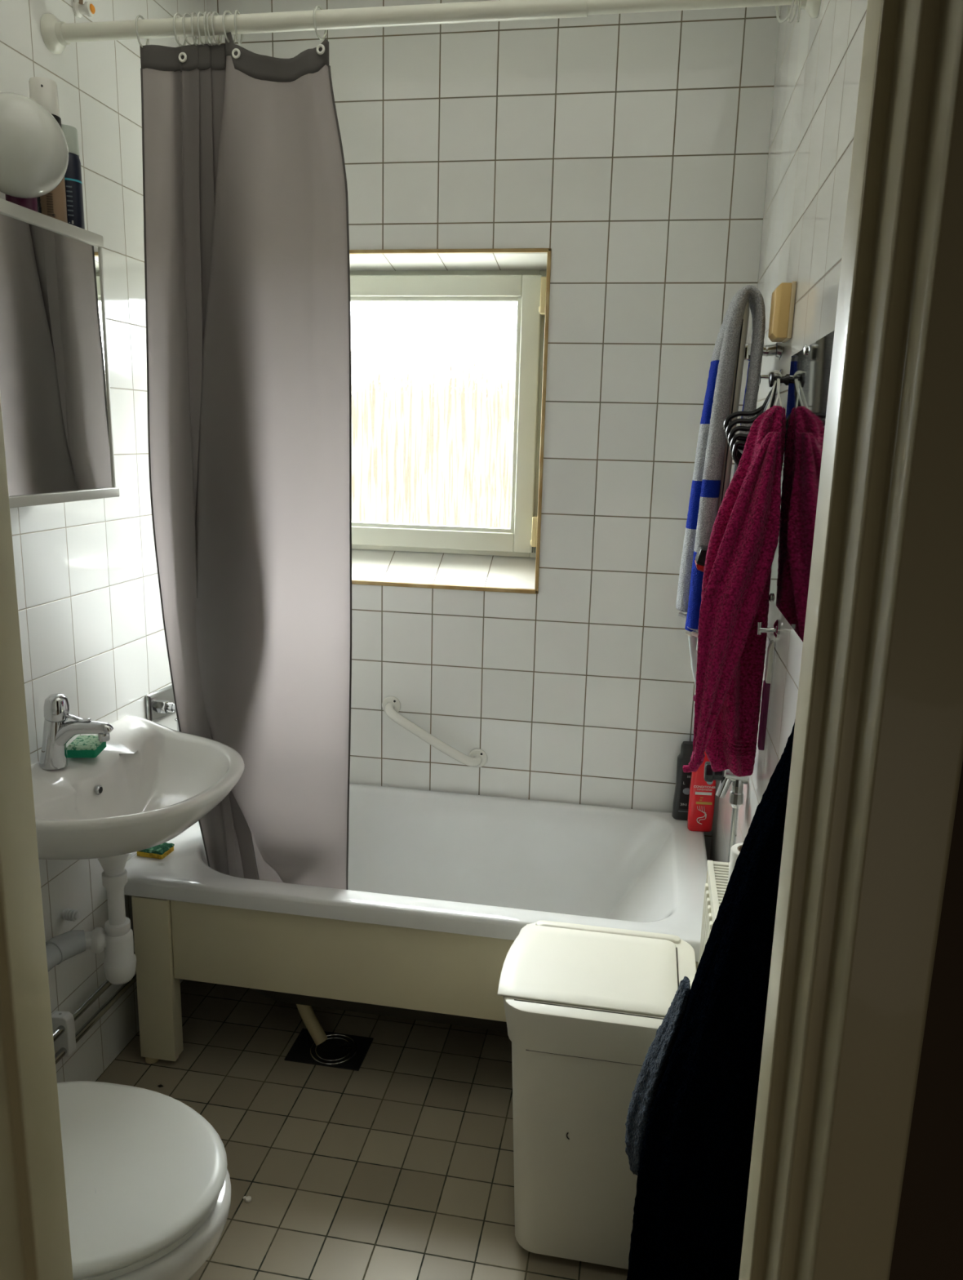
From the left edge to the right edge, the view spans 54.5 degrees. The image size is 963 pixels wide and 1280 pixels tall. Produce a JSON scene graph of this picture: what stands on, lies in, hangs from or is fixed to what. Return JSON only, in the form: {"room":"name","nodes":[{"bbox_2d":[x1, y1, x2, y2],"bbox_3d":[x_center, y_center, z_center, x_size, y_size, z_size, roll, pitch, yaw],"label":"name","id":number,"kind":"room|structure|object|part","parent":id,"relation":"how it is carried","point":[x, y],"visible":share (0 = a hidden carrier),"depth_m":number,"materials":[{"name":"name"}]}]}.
{"room":"bathroom","nodes":[
{"label":"bathroom","id":0,"kind":"room"},
{"bbox_2d":[0,0,208,1082],"bbox_3d":[-0.981,-0.180,1.791,0.100,2.820,1.990,4,13,10],"label":"wall","id":1,"kind":"structure","parent":0,"point":[91,620],"depth_m":2.12,"materials":[{"name":"tile"}]},
{"bbox_2d":[0,92,68,198],"bbox_3d":[-0.817,-0.850,1.612,0.198,0.162,0.162,4,13,10],"label":"wall lamp","id":2,"kind":"object","parent":1,"relation":"attached to","point":[34,150],"visible":1,"depth_m":1.56,"materials":[{"name":"white glass"}]},
{"bbox_2d":[0,198,119,508],"bbox_3d":[-0.879,-0.483,1.585,0.129,0.512,0.702,4,13,10],"label":"upper cabinet","id":3,"kind":"object","parent":1,"relation":"attached to","point":[55,384],"visible":0.98,"depth_m":1.73,"materials":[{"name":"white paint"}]},
{"bbox_2d":[4,194,38,212],"bbox_3d":[-0.838,-0.809,1.703,0.052,0.092,0.052,4,13,10],"label":"bottle","id":4,"kind":"object","parent":3,"relation":"on","point":[29,203],"visible":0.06,"depth_m":1.69,"materials":[{"name":"pink plastic"}]},
{"bbox_2d":[36,196,41,213],"bbox_3d":[-0.829,-0.798,1.737,0.022,0.057,0.022,4,13,10],"label":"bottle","id":5,"kind":"object","parent":3,"relation":"on","point":[39,208],"visible":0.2,"depth_m":1.73,"materials":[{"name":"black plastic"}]},
{"bbox_2d":[28,76,67,222],"bbox_3d":[-0.815,-0.906,1.758,0.054,0.260,0.054,4,13,10],"label":"spray can","id":6,"kind":"object","parent":3,"relation":"on","point":[44,91],"visible":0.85,"depth_m":1.74,"materials":[{"name":"brown"}]},
{"bbox_3d":[-0.821,-0.719,1.522,0.018,0.022,0.699,4,13,10],"label":"rail","id":7,"kind":"part","parent":3,"relation":"part of","materials":[{"name":"silver metal"}]},
{"bbox_3d":[-0.836,-0.239,1.629,0.028,0.020,0.702,4,13,10],"label":"rail","id":8,"kind":"part","parent":3,"relation":"part of","materials":[{"name":"silver metal"}]},
{"bbox_2d":[61,124,84,229],"bbox_3d":[-0.801,-0.885,1.812,0.050,0.196,0.050,4,13,10],"label":"spray can","id":9,"kind":"object","parent":3,"relation":"on","point":[73,177],"visible":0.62,"depth_m":1.80,"materials":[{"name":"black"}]},
{"bbox_3d":[-0.765,-0.549,1.906,0.009,0.470,0.006,4,13,10],"label":"rail","id":10,"kind":"part","parent":3,"relation":"part of","materials":[{"name":"silver metal"}]},
{"bbox_2d":[51,1010,75,1055],"bbox_3d":[-0.926,0.869,2.067,0.045,0.095,0.026,4,13,10],"label":"bracket","id":11,"kind":"object","parent":1,"relation":"attached to","point":[67,1040],"visible":0.87,"depth_m":2.06,"materials":[{"name":"white plastic"}]},
{"bbox_2d":[53,951,134,1041],"bbox_3d":[-0.913,0.844,2.086,0.017,0.021,1.780,4,13,10],"label":"pipe","id":12,"kind":"object","parent":11,"relation":"attached to","point":[101,988],"visible":0.21,"depth_m":2.13,"materials":[{"name":"silver metal"}]},
{"bbox_2d":[54,971,136,1064],"bbox_3d":[-0.915,0.898,2.098,0.017,0.021,1.780,4,13,10],"label":"pipe","id":13,"kind":"object","parent":11,"relation":"attached to","point":[117,994],"visible":0.18,"depth_m":2.18,"materials":[{"name":"silver metal"}]},
{"bbox_2d":[72,0,95,17],"bbox_3d":[-0.817,-1.316,1.919,0.038,0.065,0.034,4,13,10],"label":"wall hook","id":14,"kind":"object","parent":1,"relation":"attached to","point":[79,9],"visible":1,"depth_m":1.92,"materials":[{"name":"white paint"}]},
{"bbox_2d":[29,715,244,859],"bbox_3d":[-0.722,0.321,1.993,0.404,0.243,0.588,4,13,10],"label":"washbasin","id":15,"kind":"object","parent":1,"relation":"attached to","point":[151,782],"visible":0.86,"depth_m":1.98,"materials":[{"name":"white ceramic"}]},
{"bbox_2d":[39,693,113,769],"bbox_3d":[-0.839,0.190,1.930,0.166,0.156,0.052,4,13,10],"label":"tap","id":16,"kind":"object","parent":15,"relation":"on","point":[57,732],"visible":1,"depth_m":1.92,"materials":[{"name":"silver metal"}]},
{"bbox_3d":[-0.835,0.159,1.923,0.065,0.017,0.016,4,13,10],"label":"lever","id":17,"kind":"part","parent":16,"relation":"part of","materials":[{"name":"silver metal"}]},
{"bbox_3d":[-0.825,0.195,1.929,0.139,0.061,0.038,4,13,10],"label":"spout","id":18,"kind":"part","parent":16,"relation":"part of","materials":[{"name":"silver metal"}]},
{"bbox_2d":[66,734,106,757],"bbox_3d":[-0.856,0.229,2.028,0.061,0.028,0.079,1,12,-4],"label":"sponge","id":19,"kind":"object","parent":15,"relation":"on","point":[83,746],"visible":0.87,"depth_m":2.00,"materials":[{"name":"teal"}]},
{"bbox_2d":[45,853,136,984],"bbox_3d":[-0.863,0.613,1.961,0.173,0.324,0.258,4,13,10],"label":"trap","id":20,"kind":"object","parent":15,"relation":"attached to","point":[117,940],"visible":0.86,"depth_m":2.02,"materials":[{"name":"white plastic"}]},
{"bbox_2d":[45,929,85,964],"bbox_3d":[-0.889,0.656,2.009,0.058,0.056,0.086,10,15,34],"label":"pipe","id":21,"kind":"object","parent":20,"relation":"attached to","point":[66,945],"depth_m":1.99,"materials":[{"name":"grey plastic"}]},
{"bbox_3d":[-0.834,0.655,2.041,0.082,0.056,0.054,-3,13,-22],"label":"outlet arm","id":22,"kind":"part","parent":20,"relation":"part of","materials":[{"name":"white plastic"}]},
{"bbox_2d":[103,916,136,984],"bbox_3d":[-0.799,0.685,2.062,0.068,0.142,0.068,4,13,10],"label":"cup","id":23,"kind":"object","parent":20,"relation":"on","point":[120,961],"depth_m":2.04,"materials":[{"name":"white plastic"}]},
{"bbox_2d":[145,684,179,731],"bbox_3d":[-0.797,0.190,2.462,0.080,0.138,0.185,4,13,10],"label":"tap","id":24,"kind":"object","parent":1,"relation":"attached to","point":[160,704],"visible":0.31,"depth_m":2.40,"materials":[{"name":"silver metal"}]},
{"bbox_3d":[-0.831,0.163,2.462,0.012,0.086,0.185,4,13,10],"label":"wall plate","id":25,"kind":"part","parent":24,"relation":"part of","materials":[{"name":"silver metal"}]},
{"bbox_3d":[-0.788,0.174,2.410,0.044,0.027,0.027,4,13,10],"label":"valve stem","id":26,"kind":"part","parent":24,"relation":"part of","materials":[{"name":"silver metal"}]},
{"bbox_2d":[40,0,821,53],"bbox_3d":[-0.136,-1.157,1.733,1.460,0.068,0.068,4,13,10],"label":"curtain rod","id":27,"kind":"object","parent":1,"relation":"attached to","point":[56,34],"visible":0.97,"depth_m":1.73,"materials":[{"name":"beige paint"}]},
{"bbox_2d":[40,13,71,53],"bbox_3d":[-0.838,-1.201,1.853,0.032,0.068,0.068,4,13,10],"label":"flange","id":28,"kind":"object","parent":27,"relation":"on","point":[55,33],"depth_m":1.83,"materials":[{"name":"beige paint"}]},
{"bbox_2d":[135,15,148,48],"bbox_3d":[-0.662,-1.185,1.823,0.004,0.057,0.045,4,13,10],"label":"curtain ring","id":29,"kind":"object","parent":27,"relation":"hanging from","point":[137,16],"visible":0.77,"depth_m":1.81,"materials":[{"name":"white plastic"}]},
{"bbox_2d":[173,13,186,46],"bbox_3d":[-0.583,-1.180,1.810,0.004,0.057,0.045,5,13,16],"label":"curtain ring","id":30,"kind":"object","parent":27,"relation":"hanging from","point":[176,14],"visible":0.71,"depth_m":1.80,"materials":[{"name":"white plastic"}]},
{"bbox_2d":[182,12,196,45],"bbox_3d":[-0.564,-1.179,1.807,0.004,0.057,0.045,6,13,19],"label":"curtain ring","id":31,"kind":"object","parent":27,"relation":"hanging from","point":[186,13],"visible":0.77,"depth_m":1.79,"materials":[{"name":"white plastic"}]},
{"bbox_2d":[191,12,199,45],"bbox_3d":[-0.552,-1.178,1.805,0.004,0.057,0.045,2,12,4],"label":"curtain ring","id":32,"kind":"object","parent":27,"relation":"hanging from","point":[193,13],"visible":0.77,"depth_m":1.79,"materials":[{"name":"white plastic"}]},
{"bbox_2d":[196,12,206,45],"bbox_3d":[-0.538,-1.177,1.802,0.004,0.057,0.045,3,12,7],"label":"curtain ring","id":33,"kind":"object","parent":27,"relation":"hanging from","point":[199,13],"visible":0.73,"depth_m":1.79,"materials":[{"name":"white plastic"}]},
{"bbox_2d":[203,11,213,45],"bbox_3d":[-0.526,-1.177,1.800,0.004,0.057,0.045,2,12,4],"label":"curtain ring","id":34,"kind":"object","parent":27,"relation":"hanging from","point":[206,12],"visible":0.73,"depth_m":1.78,"materials":[{"name":"white plastic"}]},
{"bbox_2d":[206,11,218,45],"bbox_3d":[-0.517,-1.176,1.799,0.004,0.057,0.045,4,13,13],"label":"curtain ring","id":35,"kind":"object","parent":27,"relation":"hanging from","point":[209,12],"visible":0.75,"depth_m":1.79,"materials":[{"name":"white plastic"}]},
{"bbox_2d":[211,11,222,45],"bbox_3d":[-0.508,-1.175,1.797,0.004,0.057,0.045,4,13,10],"label":"curtain ring","id":36,"kind":"object","parent":27,"relation":"hanging from","point":[213,12],"visible":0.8,"depth_m":1.79,"materials":[{"name":"white plastic"}]},
{"bbox_2d":[222,10,235,43],"bbox_3d":[-0.483,-1.174,1.793,0.004,0.057,0.045,6,13,19],"label":"curtain ring","id":37,"kind":"object","parent":27,"relation":"hanging from","point":[225,11],"visible":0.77,"depth_m":1.78,"materials":[{"name":"white plastic"}]},
{"bbox_2d":[234,9,242,44],"bbox_3d":[-0.465,-1.173,1.790,0.004,0.057,0.045,2,12,4],"label":"curtain ring","id":38,"kind":"object","parent":27,"relation":"hanging from","point":[236,11],"visible":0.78,"depth_m":1.78,"materials":[{"name":"white plastic"}]},
{"bbox_2d":[139,32,351,889],"bbox_3d":[-0.503,-0.243,2.146,0.547,1.955,0.333,4,13,10],"label":"shower curtain","id":39,"kind":"object","parent":27,"relation":"hanging from","point":[246,231],"visible":0.93,"depth_m":1.96,"materials":[{"name":"grey fabric"}]},
{"bbox_2d":[313,5,327,40],"bbox_3d":[-0.304,-1.163,1.762,0.004,0.057,0.045,7,13,23],"label":"curtain ring","id":40,"kind":"object","parent":27,"relation":"hanging from","point":[316,6],"visible":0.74,"depth_m":1.75,"materials":[{"name":"white plastic"}]},
{"bbox_2d":[776,0,795,23],"bbox_3d":[0.527,-1.110,1.621,0.004,0.071,0.056,-3,13,-18],"label":"curtain ring","id":41,"kind":"object","parent":27,"relation":"hanging from","point":[780,21],"visible":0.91,"depth_m":1.62,"materials":[{"name":"white plastic"}]},
{"bbox_2d":[787,0,799,22],"bbox_3d":[0.540,-1.109,1.619,0.005,0.071,0.056,1,12,-2],"label":"curtain ring","id":42,"kind":"object","parent":27,"relation":"hanging from","point":[789,20],"visible":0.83,"depth_m":1.61,"materials":[{"name":"white plastic"}]},
{"bbox_2d":[797,0,801,22],"bbox_3d":[0.551,-1.109,1.617,0.004,0.071,0.056,5,13,15],"label":"curtain ring","id":43,"kind":"object","parent":27,"relation":"hanging from","point":[800,1],"visible":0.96,"depth_m":1.61,"materials":[{"name":"white plastic"}]},
{"bbox_2d":[95,979,628,1279],"bbox_3d":[-0.220,1.165,2.095,1.661,0.100,2.290,4,13,10],"label":"floor","id":44,"kind":"structure","parent":0,"point":[400,1166],"depth_m":2.08,"materials":[{"name":"tile"}]},
{"bbox_2d":[57,1080,231,1279],"bbox_3d":[-0.713,0.835,1.453,0.663,0.795,0.396,4,13,10],"label":"toilet","id":45,"kind":"object","parent":44,"relation":"on","point":[148,1184],"visible":0.69,"depth_m":1.40,"materials":[{"name":"white ceramic"}]},
{"bbox_3d":[-0.617,0.833,1.435,0.440,0.018,0.368,4,13,10],"label":"seat","id":46,"kind":"part","parent":45,"relation":"part of","materials":[{"name":"white plastic"}]},
{"bbox_3d":[-0.625,1.036,1.480,0.474,0.394,0.372,4,13,10],"label":"bowl","id":47,"kind":"part","parent":45,"relation":"part of","materials":[{"name":"white ceramic"}]},
{"bbox_2d":[243,1195,251,1202],"bbox_3d":[-0.480,1.143,1.914,0.020,0.008,0.013,4,13,10],"label":"crumb","id":48,"kind":"object","parent":44,"relation":"on","point":[248,1198],"visible":1,"depth_m":1.91,"materials":[{"name":"white"}]},
{"bbox_2d":[284,1028,373,1071],"bbox_3d":[-0.387,1.042,2.386,0.193,0.007,0.127,4,13,10],"label":"floor drain","id":49,"kind":"object","parent":44,"relation":"on","point":[340,1051],"visible":0.94,"depth_m":2.38,"materials":[{"name":"black metal"}]},
{"bbox_2d":[124,782,707,1063],"bbox_3d":[-0.137,0.772,2.498,1.418,0.500,0.721,4,13,10],"label":"bathtub","id":50,"kind":"object","parent":44,"relation":"on","point":[442,886],"visible":0.54,"depth_m":2.26,"materials":[{"name":"white ceramic"}]},
{"bbox_2d":[137,842,174,858],"bbox_3d":[-0.816,0.523,2.338,0.073,0.020,0.058,4,13,12],"label":"sponge","id":51,"kind":"object","parent":50,"relation":"on","point":[162,851],"visible":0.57,"depth_m":2.32,"materials":[{"name":"green plastic"}]},
{"bbox_3d":[-0.783,0.811,2.317,0.092,0.432,0.116,4,13,10],"label":"leg panel","id":52,"kind":"part","parent":50,"relation":"part of","materials":[{"name":"beige"}]},
{"bbox_3d":[-0.130,0.752,2.143,1.239,0.210,0.016,4,13,10],"label":"panel","id":53,"kind":"part","parent":50,"relation":"part of","materials":[{"name":"beige"}]},
{"bbox_2d":[671,741,693,820],"bbox_3d":[0.575,0.394,2.614,0.068,0.223,0.039,3,12,7],"label":"shampoo bottle","id":54,"kind":"object","parent":50,"relation":"on","point":[681,799],"visible":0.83,"depth_m":2.60,"materials":[{"name":"grey plastic"}]},
{"bbox_2d":[687,751,715,831],"bbox_3d":[0.600,0.406,2.538,0.068,0.232,0.037,2,12,4],"label":"bottle","id":55,"kind":"object","parent":50,"relation":"on","point":[702,794],"visible":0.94,"depth_m":2.53,"materials":[{"name":"red plastic"}]},
{"bbox_2d":[497,920,696,1269],"bbox_3d":[0.215,0.891,1.814,0.358,0.576,0.315,4,13,10],"label":"bin","id":56,"kind":"object","parent":44,"relation":"on","point":[585,1006],"visible":0.73,"depth_m":1.71,"materials":[{"name":"white plastic"}]},
{"bbox_2d":[206,0,781,860],"bbox_3d":[-0.009,-0.417,2.751,1.661,2.720,0.300,4,13,10],"label":"wall","id":57,"kind":"structure","parent":0,"point":[632,148],"depth_m":2.45,"materials":[{"name":"tile"}]},
{"bbox_2d":[382,696,487,767],"bbox_3d":[-0.145,0.277,2.732,0.321,0.198,0.069,4,13,10],"label":"grab bar","id":58,"kind":"object","parent":57,"relation":"attached to","point":[391,705],"visible":1,"depth_m":2.71,"materials":[{"name":"white paint"}]},
{"bbox_2d":[351,548,536,589],"bbox_3d":[-0.236,-0.217,2.758,0.826,0.084,0.150,4,13,10],"label":"sill","id":59,"kind":"structure","parent":57,"relation":"attached to","point":[470,570],"depth_m":2.73,"materials":[{"name":"tile"}]},
{"bbox_2d":[351,579,537,594],"bbox_3d":[-0.250,-0.161,2.696,0.833,0.012,0.016,4,13,10],"label":"trim","id":60,"kind":"structure","parent":57,"relation":"attached to","point":[353,581],"depth_m":2.67,"materials":[{"name":"brown wood"}]},
{"bbox_2d":[350,270,546,557],"bbox_3d":[-0.211,-0.658,2.741,0.826,0.795,0.152,4,13,10],"label":"window","id":61,"kind":"structure","parent":57,"relation":"in","point":[527,288],"depth_m":2.67,"materials":[{"name":"white glass"}]},
{"bbox_3d":[-0.242,-0.651,2.711,0.686,0.629,0.001,4,13,10],"label":"pane","id":62,"kind":"part","parent":61,"relation":"part of","materials":[{"name":"glass"}]},
{"bbox_2d":[349,252,547,271],"bbox_3d":[-0.215,-1.041,2.578,0.826,0.033,0.150,4,13,10],"label":"window reveal","id":63,"kind":"structure","parent":57,"relation":"attached to","point":[437,261],"depth_m":2.54,"materials":[{"name":"tile"}]},
{"bbox_2d":[349,248,551,253],"bbox_3d":[-0.227,-1.039,2.504,0.833,0.010,0.016,4,13,10],"label":"trim","id":64,"kind":"structure","parent":57,"relation":"attached to","point":[510,250],"depth_m":2.47,"materials":[{"name":"brown wood"}]},
{"bbox_2d":[534,248,551,594],"bbox_3d":[0.166,-0.574,2.531,0.010,0.910,0.016,4,13,10],"label":"trim","id":65,"kind":"structure","parent":57,"relation":"attached to","point":[549,253],"depth_m":2.52,"materials":[{"name":"brown wood"}]},
{"bbox_2d":[710,0,867,862],"bbox_3d":[0.555,-0.084,1.529,0.100,2.820,1.990,4,13,10],"label":"wall","id":66,"kind":"structure","parent":0,"point":[819,60],"depth_m":1.61,"materials":[{"name":"tile"}]},
{"bbox_2d":[625,719,795,1279],"bbox_3d":[0.306,0.602,1.250,0.216,1.336,0.241,4,13,10],"label":"bathrobe","id":67,"kind":"object","parent":66,"relation":"hanging from","point":[690,1124],"visible":0.74,"depth_m":1.18,"materials":[{"name":"black fabric"}]},
{"bbox_2d":[698,859,729,963],"bbox_3d":[0.442,0.785,1.709,0.074,0.560,0.558,4,13,10],"label":"radiator","id":68,"kind":"object","parent":66,"relation":"attached to","point":[717,872],"visible":0.14,"depth_m":1.84,"materials":[{"name":"white metal"}]},
{"bbox_3d":[0.412,0.790,1.715,0.014,0.545,0.558,4,13,10],"label":"plate","id":69,"kind":"part","parent":68,"relation":"part of","materials":[{"name":"white metal"}]},
{"bbox_2d":[706,859,729,920],"bbox_3d":[0.442,0.517,1.651,0.055,0.012,0.558,4,13,10],"label":"grille","id":70,"kind":"object","parent":68,"relation":"attached to","point":[717,871],"depth_m":1.83,"materials":[{"name":"white metal"}]},
{"bbox_2d":[728,842,743,882],"bbox_3d":[0.443,0.436,1.567,0.063,0.181,0.063,4,13,10],"label":"paper roll","id":71,"kind":"object","parent":68,"relation":"on","point":[735,849],"visible":0.11,"depth_m":1.55,"materials":[{"name":"white paper"}]},
{"bbox_2d":[704,761,748,862],"bbox_3d":[0.500,0.467,1.969,0.088,0.433,0.042,4,13,10],"label":"valve","id":72,"kind":"object","parent":66,"relation":"attached to","point":[736,793],"visible":0.7,"depth_m":1.92,"materials":[{"name":"silver metal"}]},
{"bbox_3d":[0.480,0.273,1.931,0.038,0.037,0.042,4,13,10],"label":"valve knob","id":73,"kind":"part","parent":72,"relation":"part of","materials":[{"name":"black plastic"}]},
{"bbox_2d":[715,775,732,798],"bbox_3d":[0.501,0.303,1.931,0.033,0.047,0.022,-3,13,-20],"label":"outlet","id":74,"kind":"object","parent":72,"relation":"attached to","point":[726,780],"depth_m":1.92,"materials":[{"name":"silver metal"}]},
{"bbox_2d":[682,405,786,777],"bbox_3d":[0.470,-0.081,1.704,0.129,0.676,0.189,7,13,22],"label":"hand towel","id":75,"kind":"object","parent":66,"relation":"hanging from","point":[743,544],"visible":1,"depth_m":1.65,"materials":[{"name":"fabric"}]},
{"bbox_2d":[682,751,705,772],"bbox_3d":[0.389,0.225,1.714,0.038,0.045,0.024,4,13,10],"label":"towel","id":76,"kind":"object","parent":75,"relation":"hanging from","point":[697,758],"depth_m":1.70,"materials":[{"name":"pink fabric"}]},
{"bbox_2d":[765,370,782,410],"bbox_3d":[0.515,-0.429,1.667,0.040,0.103,0.075,4,13,10],"label":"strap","id":77,"kind":"object","parent":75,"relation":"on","point":[779,374],"visible":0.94,"depth_m":1.67,"materials":[{"name":"white fabric"}]},
{"bbox_3d":[0.509,-0.430,1.671,0.019,0.102,0.073,9,15,32],"label":"cord","id":78,"kind":"part","parent":77,"relation":"part of","materials":[{"name":"white fabric"}]},
{"bbox_3d":[0.519,-0.437,1.664,0.018,0.083,0.071,5,13,15],"label":"cord","id":79,"kind":"part","parent":77,"relation":"part of","materials":[{"name":"white fabric"}]},
{"bbox_3d":[0.526,-0.443,1.659,0.018,0.066,0.071,4,13,10],"label":"cord","id":80,"kind":"part","parent":77,"relation":"part of","materials":[{"name":"white fabric"}]},
{"bbox_3d":[0.524,-0.445,1.659,0.018,0.069,0.070,4,13,10],"label":"cord","id":81,"kind":"part","parent":77,"relation":"part of","materials":[{"name":"white fabric"}]},
{"bbox_2d":[716,299,784,515],"bbox_3d":[0.523,-0.313,1.883,0.116,0.715,0.071,4,13,10],"label":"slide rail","id":82,"kind":"object","parent":66,"relation":"attached to","point":[744,350],"visible":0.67,"depth_m":1.81,"materials":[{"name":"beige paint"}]},
{"bbox_2d":[688,631,698,701],"bbox_3d":[0.457,0.055,1.978,0.031,0.150,0.050,-5,14,-26],"label":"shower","id":83,"kind":"object","parent":82,"relation":"attached to","point":[693,641],"visible":0.43,"depth_m":1.97,"materials":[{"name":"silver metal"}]},
{"bbox_2d":[694,545,708,572],"bbox_3d":[0.460,-0.149,1.839,0.077,0.065,0.070,4,13,10],"label":"soap dish","id":84,"kind":"object","parent":82,"relation":"attached to","point":[700,557],"visible":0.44,"depth_m":1.81,"materials":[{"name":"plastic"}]},
{"bbox_3d":[0.460,-0.135,1.842,0.077,0.034,0.069,4,13,10],"label":"dish","id":85,"kind":"part","parent":84,"relation":"part of","materials":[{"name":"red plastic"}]},
{"bbox_2d":[675,284,765,637],"bbox_3d":[0.488,-0.354,1.913,0.134,0.705,0.180,4,13,10],"label":"bath towel","id":86,"kind":"object","parent":82,"relation":"hanging from","point":[712,438],"visible":0.86,"depth_m":1.85,"materials":[{"name":"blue fabric"}]},
{"bbox_3d":[0.485,-0.312,1.872,0.045,0.715,0.031,4,13,10],"label":"rail","id":87,"kind":"part","parent":82,"relation":"part of","materials":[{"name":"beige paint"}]},
{"bbox_2d":[756,619,780,637],"bbox_3d":[0.498,-0.021,1.626,0.037,0.032,0.032,4,13,10],"label":"towel hook","id":88,"kind":"object","parent":66,"relation":"attached to","point":[775,628],"visible":1,"depth_m":1.62,"materials":[{"name":"silver metal"}]},
{"bbox_2d":[757,640,774,750],"bbox_3d":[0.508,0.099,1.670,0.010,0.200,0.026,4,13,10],"label":"towel","id":89,"kind":"object","parent":88,"relation":"hanging from","point":[766,682],"visible":1,"depth_m":1.66,"materials":[{"name":"purple fabric"}]},
{"bbox_2d":[758,364,782,387],"bbox_3d":[0.548,-0.501,1.794,0.054,0.060,0.032,4,13,10],"label":"wall hook","id":90,"kind":"object","parent":66,"relation":"attached to","point":[762,376],"visible":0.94,"depth_m":1.79,"materials":[{"name":"silver metal"}]},
{"bbox_3d":[0.555,-0.503,1.792,0.039,0.032,0.032,4,13,10],"label":"hook stem","id":91,"kind":"part","parent":90,"relation":"part of","materials":[{"name":"silver metal"}]},
{"bbox_2d":[768,372,790,386],"bbox_3d":[0.536,-0.469,1.684,0.036,0.026,0.026,4,13,10],"label":"hook","id":92,"kind":"object","parent":66,"relation":"attached to","point":[772,378],"visible":0.95,"depth_m":1.68,"materials":[{"name":"silver metal"}]},
{"bbox_2d":[723,387,773,441],"bbox_3d":[0.498,-0.421,1.724,0.094,0.113,0.049,4,13,10],"label":"clothes hanger","id":93,"kind":"object","parent":92,"relation":"hanging from","point":[729,418],"visible":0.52,"depth_m":1.74,"materials":[{"name":"black plastic"}]},
{"bbox_3d":[0.501,-0.403,1.748,0.094,0.068,0.009,4,13,10],"label":"hanger frame","id":94,"kind":"part","parent":93,"relation":"part of","materials":[{"name":"black plastic"}]},
{"bbox_2d":[725,391,772,450],"bbox_3d":[0.499,-0.410,1.720,0.090,0.132,0.036,4,13,10],"label":"clothes hanger","id":95,"kind":"object","parent":92,"relation":"hanging from","point":[732,424],"visible":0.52,"depth_m":1.73,"materials":[{"name":"black plastic"}]},
{"bbox_3d":[0.500,-0.388,1.738,0.090,0.080,0.009,4,13,10],"label":"hanger frame","id":96,"kind":"part","parent":95,"relation":"part of","materials":[{"name":"black plastic"}]},
{"bbox_2d":[728,394,771,458],"bbox_3d":[0.499,-0.399,1.715,0.087,0.150,0.024,4,13,10],"label":"clothes hanger","id":97,"kind":"object","parent":92,"relation":"hanging from","point":[745,428],"visible":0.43,"depth_m":1.73,"materials":[{"name":"black plastic"}]},
{"bbox_3d":[0.500,-0.372,1.728,0.087,0.092,0.009,4,13,10],"label":"hanger frame","id":98,"kind":"part","parent":97,"relation":"part of","materials":[{"name":"black plastic"}]},
{"bbox_2d":[729,397,770,460],"bbox_3d":[0.500,-0.387,1.711,0.083,0.169,0.012,4,13,10],"label":"clothes hanger","id":99,"kind":"object","parent":92,"relation":"hanging from","point":[737,436],"visible":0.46,"depth_m":1.72,"materials":[{"name":"black plastic"}]},
{"bbox_3d":[0.499,-0.356,1.718,0.083,0.105,0.009,4,13,10],"label":"hanger frame","id":100,"kind":"part","parent":99,"relation":"part of","materials":[{"name":"black plastic"}]},
{"bbox_2d":[732,382,777,468],"bbox_3d":[0.500,-0.376,1.704,0.079,0.189,0.018,4,13,10],"label":"clothes hanger","id":101,"kind":"object","parent":92,"relation":"hanging from","point":[741,443],"visible":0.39,"depth_m":1.71,"materials":[{"name":"black plastic"}]},
{"bbox_3d":[0.498,-0.340,1.708,0.079,0.117,0.009,4,13,10],"label":"hanger frame","id":102,"kind":"part","parent":101,"relation":"part of","materials":[{"name":"black plastic"}]},
{"bbox_2d":[768,281,796,342],"bbox_3d":[0.552,-0.602,1.720,0.034,0.097,0.082,4,13,10],"label":"switch box","id":103,"kind":"object","parent":66,"relation":"attached to","point":[783,298],"visible":1,"depth_m":1.69,"materials":[{"name":"yellow plastic"}]},
{"bbox_2d":[768,330,834,641],"bbox_3d":[0.488,-0.230,1.411,0.009,0.436,0.580,4,13,10],"label":"wall mirror","id":104,"kind":"object","parent":66,"relation":"attached to","point":[811,367],"visible":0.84,"depth_m":1.45,"materials":[{"name":"clear glass"}]},
{"bbox_2d":[888,761,962,1279],"bbox_3d":[-0.121,0.095,0.677,2.600,2.600,0.042,4,13,10],"label":"wall","id":105,"kind":"structure","parent":0,"point":[928,1245],"depth_m":0.63,"materials":[{"name":"brown paint"}]},
{"bbox_3d":[-0.378,0.013,0.744,1.461,2.720,0.110,4,13,10],"label":"wall","id":106,"kind":"structure","parent":0,"visible":0},
{"bbox_2d":[0,0,962,1279],"bbox_3d":[-0.099,0.305,0.749,0.801,2.160,0.124,4,13,10],"label":"door frame","id":107,"kind":"structure","parent":106,"relation":"in","point":[877,761],"depth_m":0.61,"materials":[{"name":"beige paint"}]}
]}

